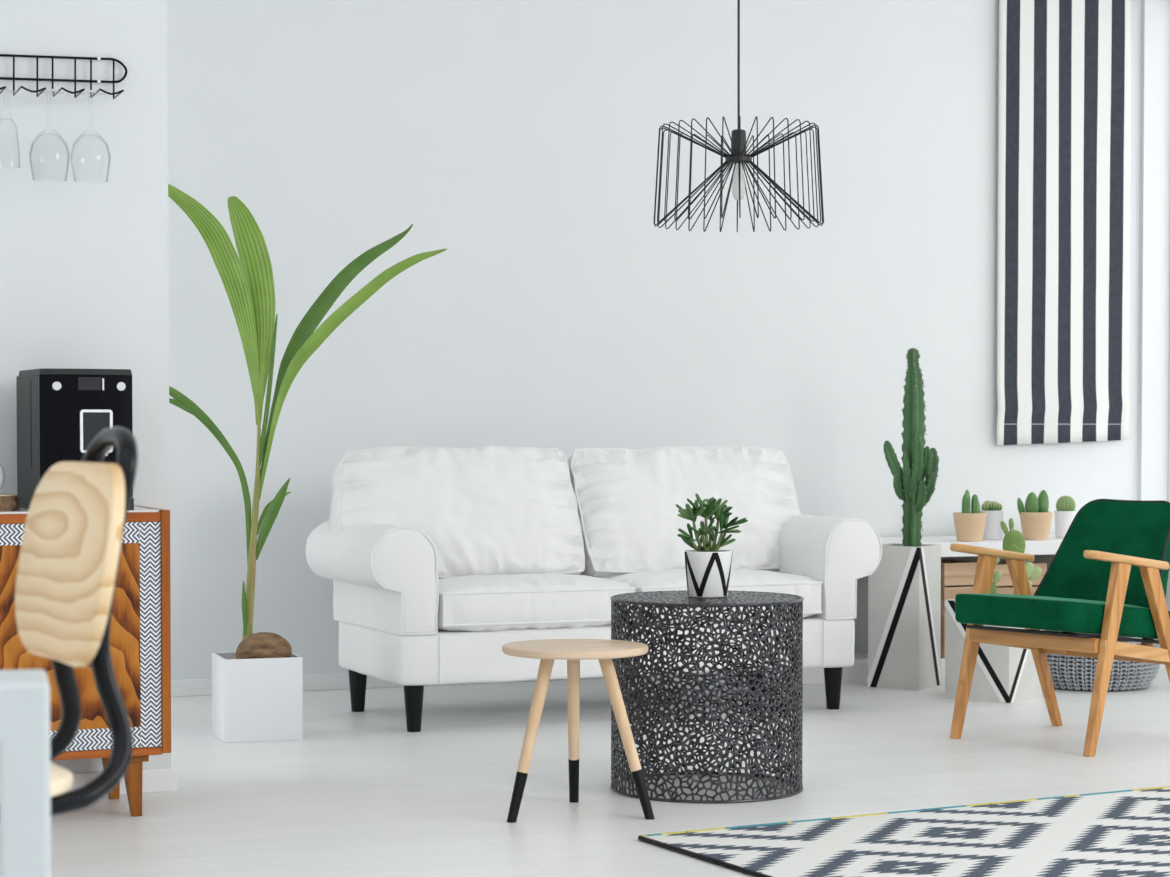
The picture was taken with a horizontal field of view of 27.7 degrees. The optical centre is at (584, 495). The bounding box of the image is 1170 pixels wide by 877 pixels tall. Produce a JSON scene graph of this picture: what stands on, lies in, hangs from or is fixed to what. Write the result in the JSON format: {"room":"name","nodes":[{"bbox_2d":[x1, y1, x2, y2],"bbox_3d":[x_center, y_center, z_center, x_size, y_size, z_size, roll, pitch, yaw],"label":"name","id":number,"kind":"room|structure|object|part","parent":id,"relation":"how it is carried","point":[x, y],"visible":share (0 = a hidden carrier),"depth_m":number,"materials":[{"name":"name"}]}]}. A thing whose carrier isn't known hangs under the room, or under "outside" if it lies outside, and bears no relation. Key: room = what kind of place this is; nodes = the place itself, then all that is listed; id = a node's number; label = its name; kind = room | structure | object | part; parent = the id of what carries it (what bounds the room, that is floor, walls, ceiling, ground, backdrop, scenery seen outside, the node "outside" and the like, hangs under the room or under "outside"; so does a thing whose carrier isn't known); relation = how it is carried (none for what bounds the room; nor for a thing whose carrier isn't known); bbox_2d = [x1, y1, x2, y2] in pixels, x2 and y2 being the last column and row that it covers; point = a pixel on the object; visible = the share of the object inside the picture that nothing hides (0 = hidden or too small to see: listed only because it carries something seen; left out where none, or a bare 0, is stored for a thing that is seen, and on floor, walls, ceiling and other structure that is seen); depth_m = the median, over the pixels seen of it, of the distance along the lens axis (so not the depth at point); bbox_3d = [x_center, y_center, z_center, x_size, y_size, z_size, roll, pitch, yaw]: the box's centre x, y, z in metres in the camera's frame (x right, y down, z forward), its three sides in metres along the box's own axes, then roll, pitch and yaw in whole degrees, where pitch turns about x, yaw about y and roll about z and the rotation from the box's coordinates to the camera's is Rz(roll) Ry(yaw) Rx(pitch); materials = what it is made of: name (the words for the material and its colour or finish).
{"room":"living room","nodes":[
{"label":"living room","id":0,"kind":"room"},
{"bbox_2d":[0,0,170,772],"bbox_3d":[-2.495,-0.647,5.644,2.980,2.850,0.220,-1,2,-22],"label":"wall","id":1,"kind":"structure","parent":0,"point":[84,270],"depth_m":6.02,"materials":[{"name":"paint"}]},
{"bbox_2d":[0,54,126,98],"bbox_3d":[-1.335,-1.050,5.902,0.416,0.119,0.144,-1,2,-22],"label":"glass rack","id":2,"kind":"object","parent":1,"relation":"attached to","point":[13,78],"visible":1,"depth_m":5.96,"materials":[{"name":"black metal"}]},
{"bbox_3d":[-1.358,-1.075,5.957,0.416,0.072,0.007,-1,2,-22],"label":"rail","id":3,"kind":"part","parent":2,"relation":"part of","materials":[{"name":"black metal"}]},
{"bbox_2d":[69,765,176,794],"bbox_3d":[-2.486,0.748,5.683,2.994,0.060,0.232,-1,2,-22],"label":"baseboard","id":4,"kind":"structure","parent":1,"relation":"attached to","point":[161,779],"depth_m":6.11,"materials":[{"name":"white"}]},
{"bbox_2d":[212,652,302,742],"bbox_3d":[-0.999,0.608,7.214,0.237,0.249,0.237,-1,2,-18],"label":"planter","id":5,"kind":"object","parent":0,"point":[257,696],"depth_m":7.11,"materials":[{"name":"white"}]},
{"bbox_2d":[51,668,1169,876],"bbox_3d":[0.500,0.847,5.027,13.000,0.100,16.000,0,2,0],"label":"floor","id":6,"kind":"structure","parent":0,"point":[361,794],"depth_m":6.29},
{"bbox_2d":[0,669,50,876],"bbox_3d":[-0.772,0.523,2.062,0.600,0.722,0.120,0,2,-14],"label":"table","id":7,"kind":"object","parent":6,"relation":"on","point":[25,782],"visible":1,"depth_m":2.06,"materials":[{"name":"grey paint"}]},
{"bbox_2d":[15,427,137,815],"bbox_3d":[-0.690,0.402,2.390,0.472,0.944,0.401,-1,2,-28],"label":"chair","id":8,"kind":"object","parent":6,"relation":"on","point":[66,578],"visible":0.91,"depth_m":2.42,"materials":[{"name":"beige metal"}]},
{"bbox_3d":[-0.717,0.278,2.372,0.360,0.026,0.350,-1,2,-28],"label":"seat","id":9,"kind":"part","parent":8,"relation":"part of","materials":[{"name":"beige wood"}]},
{"bbox_3d":[-0.531,0.068,2.465,0.053,0.205,0.318,-1,2,-28],"label":"backrest","id":10,"kind":"part","parent":8,"relation":"part of","materials":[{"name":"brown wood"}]},
{"bbox_2d":[0,505,170,816],"bbox_3d":[-1.503,0.405,5.724,0.930,0.742,0.393,-1,2,-22],"label":"base cabinet","id":11,"kind":"object","parent":6,"relation":"on","point":[140,628],"visible":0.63,"depth_m":5.69,"materials":[{"name":"brown wood"}]},
{"bbox_2d":[0,494,19,510],"bbox_3d":[-1.436,0.016,5.677,0.162,0.038,0.162,0,2,0],"label":"log slice","id":12,"kind":"object","parent":11,"relation":"on","point":[8,502],"visible":1,"depth_m":5.64,"materials":[{"name":"brown wood"}]},
{"bbox_2d":[0,464,4,489],"bbox_3d":[-1.439,-0.055,5.676,0.100,0.104,0.100,0,2,0],"label":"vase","id":13,"kind":"object","parent":12,"relation":"on","point":[2,474],"visible":1,"depth_m":5.67,"materials":[{"name":"white ceramic"}]},
{"bbox_3d":[-1.228,0.336,5.632,0.342,0.442,0.004,-1,2,-22],"label":"veneer panel","id":14,"kind":"part","parent":11,"relation":"part of","materials":[{"name":"brown wood"}]},
{"bbox_2d":[16,368,133,509],"bbox_3d":[-1.243,-0.137,5.772,0.224,0.338,0.320,-1,2,-24],"label":"coffee machine","id":15,"kind":"object","parent":11,"relation":"on","point":[60,412],"visible":0.69,"depth_m":5.64,"materials":[{"name":"black plastic"}]},
{"bbox_3d":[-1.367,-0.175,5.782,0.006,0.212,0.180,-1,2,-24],"label":"water tank","id":16,"kind":"part","parent":15,"relation":"part of","materials":[{"name":"grey plastic"}]},
{"bbox_3d":[-1.238,-0.299,5.760,0.222,0.014,0.286,-1,2,-24],"label":"lid","id":17,"kind":"part","parent":15,"relation":"part of","materials":[{"name":"grey plastic"}]},
{"bbox_3d":[-1.164,-0.154,5.643,0.064,0.090,0.005,-1,2,-24],"label":"spout panel","id":18,"kind":"part","parent":15,"relation":"part of","materials":[{"name":"black plastic"}]},
{"bbox_2d":[128,498,133,509],"bbox_3d":[-1.186,0.021,5.650,0.222,0.029,0.042,-1,2,-24],"label":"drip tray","id":19,"kind":"object","parent":15,"relation":"on","point":[131,506],"depth_m":5.69,"materials":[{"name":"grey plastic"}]},
{"bbox_3d":[-1.504,0.050,5.715,0.887,0.022,0.389,-1,2,-22],"label":"rail","id":20,"kind":"part","parent":11,"relation":"part of","materials":[{"name":"brown wood"}]},
{"bbox_3d":[-1.504,0.615,5.732,0.887,0.018,0.389,-1,2,-22],"label":"rail","id":21,"kind":"part","parent":11,"relation":"part of","materials":[{"name":"brown wood"}]},
{"bbox_3d":[-1.204,0.701,6.006,0.045,0.134,0.040,-1,2,-22],"label":"leg","id":22,"kind":"part","parent":11,"relation":"part of","materials":[{"name":"brown wood"}]},
{"bbox_3d":[-1.098,0.709,5.743,0.045,0.134,0.040,-1,2,-22],"label":"leg","id":23,"kind":"part","parent":11,"relation":"part of","materials":[{"name":"brown wood"}]},
{"bbox_3d":[-1.082,0.322,5.892,0.022,0.586,0.393,-1,2,-22],"label":"panel","id":24,"kind":"part","parent":11,"relation":"part of","materials":[{"name":"brown wood"}]},
{"bbox_2d":[168,184,446,742],"bbox_3d":[-0.877,-0.097,7.131,0.864,1.663,0.457,-1,2,-18],"label":"potted palm","id":25,"kind":"object","parent":6,"relation":"on","point":[257,688],"visible":0.99,"depth_m":7.17,"materials":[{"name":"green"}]},
{"bbox_3d":[-1.015,0.089,7.202,0.059,0.761,0.035,-1,2,-18],"label":"stem","id":26,"kind":"part","parent":25,"relation":"part of","materials":[{"name":"green plant"}]},
{"bbox_2d":[502,639,654,822],"bbox_3d":[-0.017,0.568,5.777,0.369,0.412,0.375,0,2,0],"label":"stool","id":27,"kind":"object","parent":6,"relation":"on","point":[573,651],"visible":1,"depth_m":5.70,"materials":[{"name":"brown wood"}]},
{"bbox_3d":[-0.117,0.522,5.695,0.108,0.288,0.033,-1,2,-40],"label":"leg","id":28,"kind":"part","parent":27,"relation":"part of","materials":[{"name":"brown wood"}]},
{"bbox_3d":[-0.028,0.517,5.878,0.033,0.288,0.108,0,2,0],"label":"leg","id":29,"kind":"part","parent":27,"relation":"part of","materials":[{"name":"brown wood"}]},
{"bbox_3d":[-0.024,0.372,5.761,0.355,0.019,0.355,0,2,0],"label":"seat","id":30,"kind":"part","parent":27,"relation":"part of","materials":[{"name":"brown wood"}]},
{"bbox_3d":[0.083,0.521,5.721,0.113,0.289,0.033,1,2,23],"label":"leg","id":31,"kind":"part","parent":27,"relation":"part of","materials":[{"name":"brown wood"}]},
{"bbox_2d":[305,445,881,731],"bbox_3d":[0.030,0.271,7.900,1.800,0.882,0.740,-1,2,-23],"label":"sofa","id":32,"kind":"object","parent":6,"relation":"on","point":[437,560],"visible":0.86,"depth_m":7.74,"materials":[{"name":"white fabric"}]},
{"bbox_3d":[-0.752,0.635,7.852,0.066,0.157,0.066,-1,2,-23],"label":"leg","id":33,"kind":"part","parent":32,"relation":"part of","materials":[{"name":"black paint"}]},
{"bbox_3d":[-0.694,0.252,7.593,0.227,0.343,0.730,-1,2,-23],"label":"armrest","id":34,"kind":"part","parent":32,"relation":"part of","materials":[{"name":"white fabric"}]},
{"bbox_3d":[-0.530,0.650,7.337,0.066,0.157,0.066,-1,2,-23],"label":"leg","id":35,"kind":"part","parent":32,"relation":"part of","materials":[{"name":"black paint"}]},
{"bbox_2d":[330,445,582,578],"bbox_3d":[-0.428,0.070,7.811,0.835,0.474,0.367,-1,2,-23],"label":"cushion","id":36,"kind":"object","parent":32,"relation":"on","point":[491,509],"depth_m":7.72,"materials":[{"name":"white fabric"}]},
{"bbox_2d":[437,573,634,631],"bbox_3d":[-0.253,0.350,7.709,0.675,0.200,0.601,-1,2,-23],"label":"seat cushion","id":37,"kind":"object","parent":32,"relation":"on","point":[466,602],"depth_m":7.44,"materials":[{"name":"white fabric"}]},
{"bbox_2d":[567,446,799,577],"bbox_3d":[0.346,0.062,8.143,0.830,0.468,0.341,-1,2,-23],"label":"cushion","id":38,"kind":"object","parent":32,"relation":"on","point":[624,500],"depth_m":8.05,"materials":[{"name":"white fabric"}]},
{"bbox_2d":[603,568,820,623],"bbox_3d":[0.369,0.342,7.976,0.673,0.197,0.601,-1,2,-23],"label":"seat cushion","id":39,"kind":"object","parent":32,"relation":"on","point":[805,583],"depth_m":7.79,"materials":[{"name":"white fabric"}]},
{"bbox_3d":[0.607,0.618,8.438,0.066,0.157,0.066,-1,2,-23],"label":"leg","id":40,"kind":"part","parent":32,"relation":"part of","materials":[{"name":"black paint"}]},
{"bbox_3d":[0.751,0.234,8.215,0.227,0.343,0.730,-1,2,-23],"label":"armrest","id":41,"kind":"part","parent":32,"relation":"part of","materials":[{"name":"white fabric"}]},
{"bbox_3d":[0.829,0.633,7.922,0.066,0.157,0.066,-1,2,-23],"label":"leg","id":42,"kind":"part","parent":32,"relation":"part of","materials":[{"name":"black paint"}]},
{"bbox_2d":[610,590,803,803],"bbox_3d":[0.317,0.513,6.174,0.503,0.500,0.503,0,2,-9],"label":"table","id":43,"kind":"object","parent":6,"relation":"on","point":[671,600],"visible":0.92,"depth_m":5.99,"materials":[{"name":"black metal"}]},
{"bbox_2d":[676,493,747,596],"bbox_3d":[0.326,0.127,6.160,0.183,0.268,0.159,1,2,24],"label":"potted succulent","id":44,"kind":"object","parent":43,"relation":"on","point":[708,568],"visible":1,"depth_m":6.14,"materials":[{"name":"green leaf"},{"name":"white ceramic"},{"name":"black paint"}]},
{"bbox_2d":[684,550,731,596],"bbox_3d":[0.321,0.202,6.177,0.125,0.118,0.125,0,2,0],"label":"pot","id":45,"kind":"object","parent":44,"relation":"on","point":[707,571],"depth_m":6.13,"materials":[{"name":"white ceramic"}]},
{"bbox_3d":[0.324,0.102,6.168,0.080,0.114,0.074,1,2,34],"label":"stem","id":46,"kind":"part","parent":44,"relation":"part of","materials":[{"name":"green plant"}]},
{"bbox_2d":[638,786,1169,876],"bbox_3d":[1.512,0.785,5.240,2.306,0.012,1.606,-1,2,-28],"label":"patterned rug","id":47,"kind":"object","parent":6,"relation":"on","point":[1124,833],"visible":1,"depth_m":5.32,"materials":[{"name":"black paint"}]},
{"bbox_2d":[867,543,940,689],"bbox_3d":[1.160,0.434,8.601,0.203,0.514,0.203,1,2,31],"label":"planter","id":48,"kind":"object","parent":6,"relation":"on","point":[904,590],"visible":0.91,"depth_m":8.52,"materials":[{"name":"concrete"}]},
{"bbox_2d":[883,348,938,546],"bbox_3d":[1.181,-0.164,8.578,0.205,0.742,0.102,0,2,0],"label":"cactus","id":49,"kind":"object","parent":48,"relation":"on","point":[920,463],"visible":0.98,"depth_m":8.56,"materials":[{"name":"green plant"}]},
{"bbox_3d":[1.129,-0.105,8.579,0.103,0.194,0.046,0,2,0],"label":"arm","id":50,"kind":"part","parent":49,"relation":"part of"},
{"bbox_3d":[1.138,-0.029,8.577,0.068,0.104,0.034,-1,2,-34],"label":"arm","id":51,"kind":"part","parent":49,"relation":"part of"},
{"bbox_3d":[1.162,-0.075,8.564,0.037,0.183,0.038,0,2,0],"label":"arm","id":52,"kind":"part","parent":49,"relation":"part of"},
{"bbox_3d":[1.194,-0.107,8.550,0.041,0.236,0.059,-1,2,-30],"label":"arm","id":53,"kind":"part","parent":49,"relation":"part of"},
{"bbox_3d":[1.209,0.003,8.554,0.035,0.125,0.054,-1,2,-24],"label":"arm","id":54,"kind":"part","parent":49,"relation":"part of"},
{"bbox_3d":[1.228,-0.120,8.566,0.036,0.123,0.061,-1,2,-20],"label":"arm","id":55,"kind":"part","parent":49,"relation":"part of"},
{"bbox_3d":[1.230,-0.017,8.563,0.073,0.136,0.045,0,2,0],"label":"arm","id":56,"kind":"part","parent":49,"relation":"part of"},
{"bbox_3d":[1.244,-0.077,8.601,0.082,0.197,0.049,0,2,0],"label":"arm","id":57,"kind":"part","parent":49,"relation":"part of"},
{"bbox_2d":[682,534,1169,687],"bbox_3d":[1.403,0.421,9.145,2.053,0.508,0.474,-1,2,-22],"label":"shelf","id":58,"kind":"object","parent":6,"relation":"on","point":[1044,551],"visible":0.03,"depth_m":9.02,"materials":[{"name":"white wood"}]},
{"bbox_2d":[940,559,976,657],"bbox_3d":[1.378,0.427,9.031,0.151,0.358,0.220,-1,2,-22],"label":"wooden crate","id":59,"kind":"object","parent":58,"relation":"on","point":[957,576],"visible":0.3,"depth_m":8.92,"materials":[{"name":"brown wood"}]},
{"bbox_3d":[1.313,0.428,9.005,0.012,0.358,0.195,-1,2,-22],"label":"panel","id":60,"kind":"part","parent":59,"relation":"part of","materials":[{"name":"white wood"}]},
{"bbox_3d":[1.442,0.427,9.057,0.012,0.358,0.195,-1,2,-22],"label":"panel","id":61,"kind":"part","parent":59,"relation":"part of","materials":[{"name":"brown wood"}]},
{"bbox_2d":[953,490,986,541],"bbox_3d":[1.457,0.074,8.977,0.127,0.195,0.127,0,2,0],"label":"potted cactus","id":62,"kind":"object","parent":58,"relation":"on","point":[969,526],"visible":1,"depth_m":8.94,"materials":[{"name":"beige ceramic"}]},
{"bbox_3d":[1.440,0.035,8.966,0.031,0.087,0.031,0,2,0],"label":"stem","id":63,"kind":"part","parent":62,"relation":"part of","materials":[{"name":"green plant"}]},
{"bbox_2d":[953,512,986,541],"bbox_3d":[1.457,0.117,8.978,0.127,0.108,0.127,0,2,0],"label":"pot","id":64,"kind":"object","parent":62,"relation":"on","point":[969,526],"depth_m":8.93,"materials":[{"name":"beige ceramic"}]},
{"bbox_3d":[1.476,0.036,8.976,0.030,0.085,0.029,0,2,0],"label":"stem","id":65,"kind":"part","parent":62,"relation":"part of","materials":[{"name":"green plant"}]},
{"bbox_3d":[1.403,0.194,9.138,2.053,0.054,0.474,-1,2,-22],"label":"shelf","id":66,"kind":"part","parent":58,"relation":"part of","materials":[{"name":"white wood"}]},
{"bbox_3d":[1.316,0.406,9.359,1.993,0.383,0.012,-1,2,-22],"label":"panel","id":67,"kind":"part","parent":58,"relation":"part of","materials":[{"name":"white"}]},
{"bbox_2d":[980,501,1003,539],"bbox_3d":[1.567,0.093,9.129,0.092,0.148,0.092,0,2,0],"label":"potted cactus","id":68,"kind":"object","parent":58,"relation":"on","point":[993,530],"visible":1,"depth_m":9.10,"materials":[{"name":"grey ceramic"}]},
{"bbox_2d":[970,561,1046,630],"bbox_3d":[1.611,0.429,9.125,0.247,0.348,0.220,-1,2,-22],"label":"wooden crate","id":69,"kind":"object","parent":58,"relation":"on","point":[1004,585],"visible":0.02,"depth_m":9.00,"materials":[{"name":"brown wood"}]},
{"bbox_3d":[1.572,0.427,9.221,0.247,0.348,0.012,-1,2,-22],"label":"panel","id":70,"kind":"part","parent":69,"relation":"part of","materials":[{"name":"brown wood"}]},
{"bbox_3d":[1.650,0.432,9.029,0.247,0.348,0.012,-1,2,-22],"label":"panel","id":71,"kind":"part","parent":69,"relation":"part of","materials":[{"name":"brown wood"}]},
{"bbox_2d":[1017,490,1052,539],"bbox_3d":[1.730,0.073,9.087,0.128,0.191,0.128,-2,2,-45],"label":"potted cactus","id":72,"kind":"object","parent":58,"relation":"on","point":[1035,518],"visible":1,"depth_m":9.05,"materials":[{"name":"beige ceramic"}]},
{"bbox_3d":[1.671,0.044,9.081,0.031,0.075,0.025,0,2,0],"label":"stem","id":73,"kind":"part","parent":72,"relation":"part of","materials":[{"name":"green plant"}]},
{"bbox_3d":[1.711,0.033,9.071,0.052,0.097,0.052,0,2,0],"label":"stem","id":74,"kind":"part","parent":72,"relation":"part of","materials":[{"name":"green plant"}]},
{"bbox_2d":[1020,511,1052,539],"bbox_3d":[1.730,0.115,9.088,0.128,0.107,0.128,0,2,0],"label":"pot","id":75,"kind":"object","parent":72,"relation":"on","point":[1036,525],"depth_m":9.04,"materials":[{"name":"beige ceramic"}]},
{"bbox_3d":[1.757,0.029,9.096,0.047,0.104,0.046,0,2,0],"label":"stem","id":76,"kind":"part","parent":72,"relation":"part of","materials":[{"name":"green plant"}]},
{"bbox_2d":[1054,496,1076,537],"bbox_3d":[1.875,0.081,9.243,0.090,0.165,0.090,0,2,0],"label":"potted cactus","id":77,"kind":"object","parent":58,"relation":"on","point":[1064,515],"visible":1,"depth_m":9.21,"materials":[{"name":"white ceramic"}]},
{"bbox_2d":[1054,510,1076,537],"bbox_3d":[1.875,0.111,9.244,0.090,0.106,0.090,0,2,0],"label":"pot","id":78,"kind":"object","parent":77,"relation":"on","point":[1063,519],"depth_m":9.21,"materials":[{"name":"white ceramic"}]},
{"bbox_2d":[945,599,1041,702],"bbox_3d":[1.422,0.530,8.243,0.251,0.343,0.251,1,2,37],"label":"planter","id":79,"kind":"object","parent":6,"relation":"on","point":[1002,674],"visible":0.55,"depth_m":8.14,"materials":[{"name":"concrete"}]},
{"bbox_2d":[990,518,1041,594],"bbox_3d":[1.482,0.236,8.228,0.205,0.320,0.054,0,2,9],"label":"cactus","id":80,"kind":"object","parent":79,"relation":"on","point":[1013,540],"visible":0.38,"depth_m":8.21,"materials":[{"name":"green plant"}]},
{"bbox_2d":[950,499,1169,756],"bbox_3d":[1.478,0.375,7.129,0.621,0.719,0.553,-1,2,-40],"label":"armchair","id":81,"kind":"object","parent":6,"relation":"on","point":[1107,577],"visible":1,"depth_m":7.08,"materials":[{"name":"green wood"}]},
{"bbox_3d":[1.183,0.448,7.215,0.188,0.568,0.030,-1,2,-40],"label":"leg","id":82,"kind":"part","parent":81,"relation":"part of","materials":[{"name":"brown wood"}]},
{"bbox_3d":[1.249,0.174,7.261,0.362,0.070,0.048,-1,2,-40],"label":"armrest","id":83,"kind":"part","parent":81,"relation":"part of","materials":[{"name":"brown wood"}]},
{"bbox_3d":[1.305,0.444,7.316,0.365,0.093,0.022,-1,2,-40],"label":"rail","id":84,"kind":"part","parent":81,"relation":"part of","materials":[{"name":"brown wood"}]},
{"bbox_3d":[1.403,0.459,7.398,0.249,0.536,0.030,-1,2,-40],"label":"leg","id":85,"kind":"part","parent":81,"relation":"part of","materials":[{"name":"brown wood"}]},
{"bbox_3d":[1.323,0.425,7.002,0.024,0.042,0.477,-1,2,-40],"label":"rail","id":86,"kind":"part","parent":81,"relation":"part of","materials":[{"name":"brown wood"}]},
{"bbox_2d":[955,594,1169,638],"bbox_3d":[1.429,0.360,7.088,0.494,0.137,0.463,-1,2,-40],"label":"seat cushion","id":87,"kind":"object","parent":81,"relation":"on","point":[1072,615],"depth_m":6.94,"materials":[{"name":"green fabric"}]},
{"bbox_3d":[1.627,0.193,7.247,0.234,0.349,0.465,-1,2,-40],"label":"backrest","id":88,"kind":"part","parent":81,"relation":"part of","materials":[{"name":"green fabric"}]},
{"bbox_3d":[1.589,0.477,7.223,0.022,0.038,0.481,-1,2,-40],"label":"rail","id":89,"kind":"part","parent":81,"relation":"part of","materials":[{"name":"brown wood"}]},
{"bbox_3d":[1.505,0.460,6.826,0.188,0.568,0.030,-1,2,-40],"label":"leg","id":90,"kind":"part","parent":81,"relation":"part of","materials":[{"name":"brown wood"}]},
{"bbox_3d":[1.571,0.186,6.872,0.362,0.070,0.048,-1,2,-40],"label":"armrest","id":91,"kind":"part","parent":81,"relation":"part of","materials":[{"name":"brown wood"}]},
{"bbox_3d":[1.627,0.456,6.927,0.365,0.093,0.022,-1,2,-40],"label":"rail","id":92,"kind":"part","parent":81,"relation":"part of","materials":[{"name":"brown wood"}]},
{"bbox_3d":[1.725,0.470,7.008,0.249,0.536,0.030,-1,2,-40],"label":"leg","id":93,"kind":"part","parent":81,"relation":"part of","materials":[{"name":"brown wood"}]},
{"bbox_2d":[1044,630,1159,690],"bbox_3d":[1.847,0.585,8.620,0.480,0.212,0.480,0,2,0],"label":"knitted pouf","id":94,"kind":"object","parent":6,"relation":"on","point":[1067,672],"visible":0.32,"depth_m":8.43,"materials":[{"name":"grey fabric"}]},
{"bbox_2d":[167,0,1140,679],"bbox_3d":[-1.012,-0.732,8.520,7.415,2.850,0.200,-1,2,-22],"label":"wall","id":95,"kind":"structure","parent":0,"point":[516,139],"depth_m":8.81,"materials":[{"name":"paint"}]},
{"bbox_2d":[171,673,677,696],"bbox_3d":[-1.065,0.668,8.425,7.215,0.058,0.012,-1,2,-22],"label":"baseboard","id":96,"kind":"structure","parent":95,"relation":"attached to","point":[338,681],"depth_m":8.46,"materials":[{"name":"white"}]},
{"bbox_2d":[997,0,1130,445],"bbox_3d":[1.930,-1.184,9.560,0.637,1.958,0.050,-1,2,-22],"label":"blind","id":97,"kind":"object","parent":95,"relation":"attached to","point":[1064,105],"visible":1,"depth_m":9.55,"materials":[{"name":"fabric"}]},
{"bbox_2d":[1138,0,1169,500],"bbox_3d":[3.775,-0.666,6.302,0.200,2.850,7.500,-1,2,-22],"label":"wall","id":98,"kind":"structure","parent":0,"point":[1154,245],"depth_m":9.73,"materials":[{"name":"paint"}]},
{"bbox_2d":[1168,314,1169,501],"bbox_3d":[3.067,-0.858,8.209,0.060,2.320,3.375,-1,2,-22],"label":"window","id":99,"kind":"structure","parent":98,"relation":"in","point":[1169,314],"depth_m":9.77,"materials":[{"name":"white"}]},
{"bbox_3d":[0.500,-2.176,7.439,13.000,0.100,11.000,0,2,0],"label":"ceiling","id":100,"kind":"structure","parent":0,"visible":0},
{"bbox_2d":[653,0,823,231],"bbox_3d":[0.415,-1.411,6.381,0.460,1.363,0.460,0,2,0],"label":"pendant lamp","id":101,"kind":"object","parent":100,"relation":"hanging from","point":[738,156],"visible":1,"depth_m":6.38,"materials":[{"name":"black metal"}]},
{"bbox_3d":[0.415,-0.864,6.397,0.460,0.268,0.460,0,2,0],"label":"lamp shade","id":102,"kind":"part","parent":101,"relation":"part of","materials":[{"name":"black metal"}]},
{"bbox_2d":[731,129,745,153],"bbox_3d":[0.415,-0.951,6.395,0.043,0.074,0.043,0,2,0],"label":"socket","id":103,"kind":"object","parent":101,"relation":"attached to","point":[735,133],"depth_m":6.38,"materials":[{"name":"black metal"}]},
{"bbox_3d":[0.414,-1.531,6.378,0.007,1.087,0.006,0,2,0],"label":"cord","id":104,"kind":"part","parent":101,"relation":"part of","materials":[{"name":"black plastic"}]},
{"bbox_3d":[0.415,-0.848,6.398,0.037,0.100,0.037,0,2,0],"label":"bulb","id":105,"kind":"part","parent":101,"relation":"part of","materials":[{"name":"white"}]}
]}

